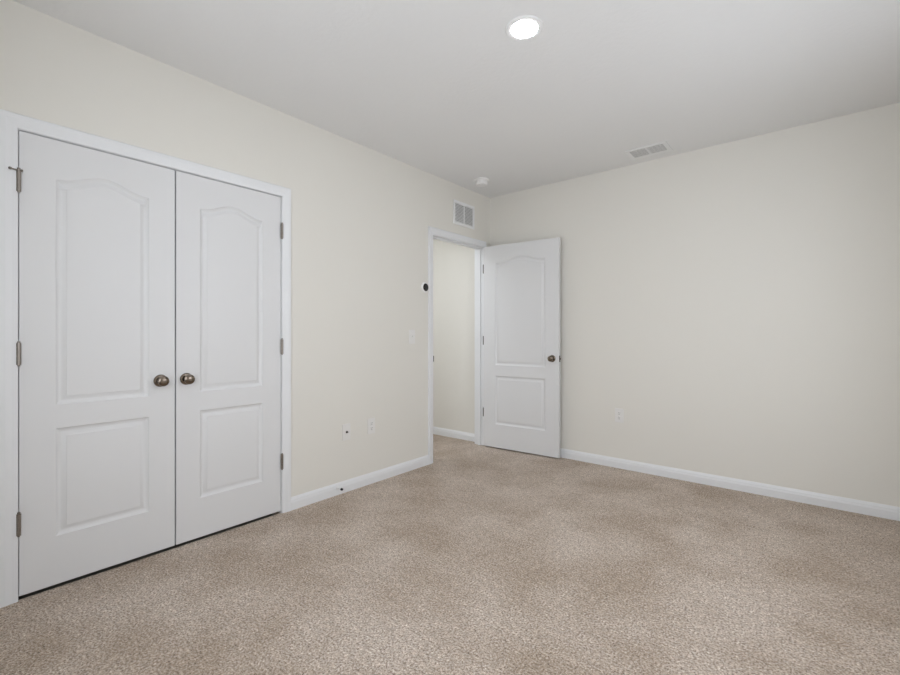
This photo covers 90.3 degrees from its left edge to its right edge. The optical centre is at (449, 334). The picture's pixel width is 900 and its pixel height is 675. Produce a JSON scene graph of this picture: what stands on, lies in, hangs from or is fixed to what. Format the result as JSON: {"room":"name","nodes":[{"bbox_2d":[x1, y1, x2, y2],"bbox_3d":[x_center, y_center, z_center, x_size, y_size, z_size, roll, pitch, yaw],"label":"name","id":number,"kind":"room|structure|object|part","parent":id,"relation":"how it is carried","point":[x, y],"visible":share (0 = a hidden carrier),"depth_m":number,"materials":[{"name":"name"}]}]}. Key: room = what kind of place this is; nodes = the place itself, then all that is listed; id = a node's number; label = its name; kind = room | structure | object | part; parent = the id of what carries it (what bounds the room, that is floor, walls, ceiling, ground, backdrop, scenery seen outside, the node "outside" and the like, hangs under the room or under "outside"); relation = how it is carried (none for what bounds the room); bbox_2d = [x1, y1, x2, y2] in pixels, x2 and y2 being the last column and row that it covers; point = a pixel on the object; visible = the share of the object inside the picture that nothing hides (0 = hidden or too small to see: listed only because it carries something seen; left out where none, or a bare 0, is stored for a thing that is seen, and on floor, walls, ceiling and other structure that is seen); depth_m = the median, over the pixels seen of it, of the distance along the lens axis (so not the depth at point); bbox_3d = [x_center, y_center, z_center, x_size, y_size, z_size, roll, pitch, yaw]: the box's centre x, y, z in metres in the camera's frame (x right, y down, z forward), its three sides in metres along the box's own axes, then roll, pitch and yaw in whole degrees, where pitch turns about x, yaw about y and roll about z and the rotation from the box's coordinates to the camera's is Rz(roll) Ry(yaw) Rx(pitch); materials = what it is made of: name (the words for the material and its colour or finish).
{"room":"empty bedroom","nodes":[
{"label":"empty bedroom","id":0,"kind":"room"},
{"bbox_2d":[0,0,489,496],"bbox_3d":[-0.976,-0.141,3.135,0.115,2.600,4.255,0,0,39],"label":"wall","id":1,"kind":"structure","parent":0,"point":[361,216],"depth_m":3.13,"materials":[{"name":"white paint"}]},
{"bbox_2d":[8,131,174,595],"bbox_3d":[-1.686,0.128,2.165,0.091,2.028,0.647,0,0,39],"label":"door","id":2,"kind":"structure","parent":1,"relation":"in","point":[95,350],"depth_m":2.15,"materials":[{"name":"white paint"}]},
{"bbox_3d":[-1.508,0.246,2.350,0.052,0.054,0.054,0,0,39],"label":"knob","id":3,"kind":"part","parent":2,"relation":"part of","materials":[{"name":"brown metal"}]},
{"bbox_2d":[0,109,290,607],"bbox_3d":[-1.524,0.103,2.456,0.132,2.112,1.360,0,0,39],"label":"door frame","id":4,"kind":"structure","parent":1,"relation":"attached to","point":[10,122],"depth_m":1.93,"materials":[{"name":"white paint"}]},
{"bbox_2d":[175,171,282,544],"bbox_3d":[-1.278,0.128,2.660,0.091,2.028,0.621,0,0,39],"label":"door","id":5,"kind":"structure","parent":1,"relation":"in","point":[229,342],"depth_m":2.62,"materials":[{"name":"white paint"}]},
{"bbox_3d":[-1.429,0.246,2.447,0.052,0.054,0.054,0,0,39],"label":"knob","id":6,"kind":"part","parent":5,"relation":"part of","materials":[{"name":"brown metal"}]},
{"bbox_2d":[342,423,350,440],"bbox_3d":[-0.758,0.720,3.295,0.018,0.120,0.074,0,0,39],"label":"outlet","id":7,"kind":"object","parent":1,"relation":"attached to","point":[346,428],"visible":1,"depth_m":3.30,"materials":[{"name":"white plastic"}]},
{"bbox_2d":[291,455,428,510],"bbox_3d":[-0.619,1.117,3.467,0.014,0.083,1.350,0,0,39],"label":"baseboard","id":8,"kind":"structure","parent":1,"relation":"attached to","point":[320,494],"depth_m":3.35,"materials":[{"name":"white paint"}]},
{"bbox_2d":[368,418,374,433],"bbox_3d":[-0.610,0.713,3.481,0.009,0.120,0.074,0,0,39],"label":"power outlet","id":9,"kind":"object","parent":1,"relation":"attached to","point":[371,422],"visible":1,"depth_m":3.48,"materials":[{"name":"white plastic"}]},
{"bbox_2d":[409,330,414,343],"bbox_3d":[-0.320,0.021,3.825,0.020,0.120,0.074,0,0,39],"label":"light switch","id":10,"kind":"object","parent":1,"relation":"attached to","point":[411,332],"visible":1,"depth_m":3.82,"materials":[{"name":"white plastic"}]},
{"bbox_2d":[421,282,428,292],"bbox_3d":[-0.218,-0.413,3.951,0.018,0.094,0.094,0,0,39],"label":"thermostat","id":11,"kind":"object","parent":1,"relation":"attached to","point":[424,286],"visible":1,"depth_m":3.94,"materials":[{"name":"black plastic"}]},
{"bbox_2d":[428,226,485,463],"bbox_3d":[0.048,0.099,4.366,0.132,2.120,0.885,0,0,39],"label":"door frame","id":12,"kind":"structure","parent":1,"relation":"attached to","point":[479,251],"depth_m":4.66,"materials":[{"name":"white paint"}]},
{"bbox_2d":[483,237,560,457],"bbox_3d":[0.686,0.124,4.390,0.836,2.041,0.147,0,0,36],"label":"door","id":13,"kind":"structure","parent":12,"relation":"attached to","point":[521,338],"depth_m":4.35,"materials":[{"name":"white paint"}]},
{"bbox_2d":[453,199,473,228],"bbox_3d":[0.139,-1.171,4.392,0.008,0.230,0.334,0,0,39],"label":"air vent","id":14,"kind":"object","parent":1,"relation":"in","point":[463,215],"visible":1,"depth_m":4.38,"materials":[{"name":"white metal"}]},
{"bbox_2d":[0,434,899,674],"bbox_3d":[-0.109,1.219,2.496,4.675,0.120,4.370,0,0,39],"label":"floor","id":15,"kind":"structure","parent":0,"point":[476,559],"depth_m":2.03,"materials":[{"name":"beige carpet"}]},
{"bbox_2d":[13,0,899,197],"bbox_3d":[0.356,-1.481,2.113,3.470,0.080,4.370,0,0,39],"label":"ceiling","id":16,"kind":"structure","parent":0,"point":[440,88],"depth_m":2.41,"materials":[{"name":"white paint"}]},
{"bbox_2d":[474,177,488,186],"bbox_3d":[0.293,-1.415,4.188,0.144,0.052,0.144,0,0,39],"label":"smoke detector","id":17,"kind":"object","parent":16,"relation":"attached to","point":[480,182],"visible":1,"depth_m":4.15,"materials":[{"name":"white plastic"}]},
{"bbox_2d":[505,15,542,40],"bbox_3d":[0.350,-1.437,2.111,0.176,0.010,0.176,0,0,39],"label":"recessed light","id":18,"kind":"object","parent":16,"relation":"in","point":[524,27],"visible":1,"depth_m":2.10,"materials":[{"name":"white paint"}]},
{"bbox_2d":[624,141,672,159],"bbox_3d":[1.557,-1.437,3.515,0.307,0.010,0.206,0,0,39],"label":"ceiling vent","id":19,"kind":"object","parent":16,"relation":"in","point":[661,147],"visible":1,"depth_m":3.50,"materials":[{"name":"white metal"}]},
{"bbox_2d":[433,102,899,506],"bbox_3d":[1.236,-0.141,4.130,4.675,2.600,0.137,0,0,39],"label":"wall","id":20,"kind":"structure","parent":0,"point":[738,301],"depth_m":3.36,"materials":[{"name":"white paint"}]},
{"bbox_2d":[433,427,474,441],"bbox_3d":[-0.120,1.117,5.148,1.088,0.083,0.014,0,0,39],"label":"baseboard","id":21,"kind":"structure","parent":20,"relation":"attached to","point":[436,430],"depth_m":5.00,"materials":[{"name":"white paint"}]},
{"bbox_2d":[615,408,623,422],"bbox_3d":[1.465,0.704,3.876,0.074,0.120,0.009,0,0,39],"label":"power outlet","id":22,"kind":"object","parent":20,"relation":"attached to","point":[619,413],"visible":1,"depth_m":3.87,"materials":[{"name":"white plastic"}]},
{"bbox_2d":[560,448,899,520],"bbox_3d":[1.667,1.117,3.706,3.240,0.083,0.014,0,0,39],"label":"baseboard","id":23,"kind":"structure","parent":20,"relation":"attached to","point":[818,499],"depth_m":3.28,"materials":[{"name":"white paint"}]}
]}

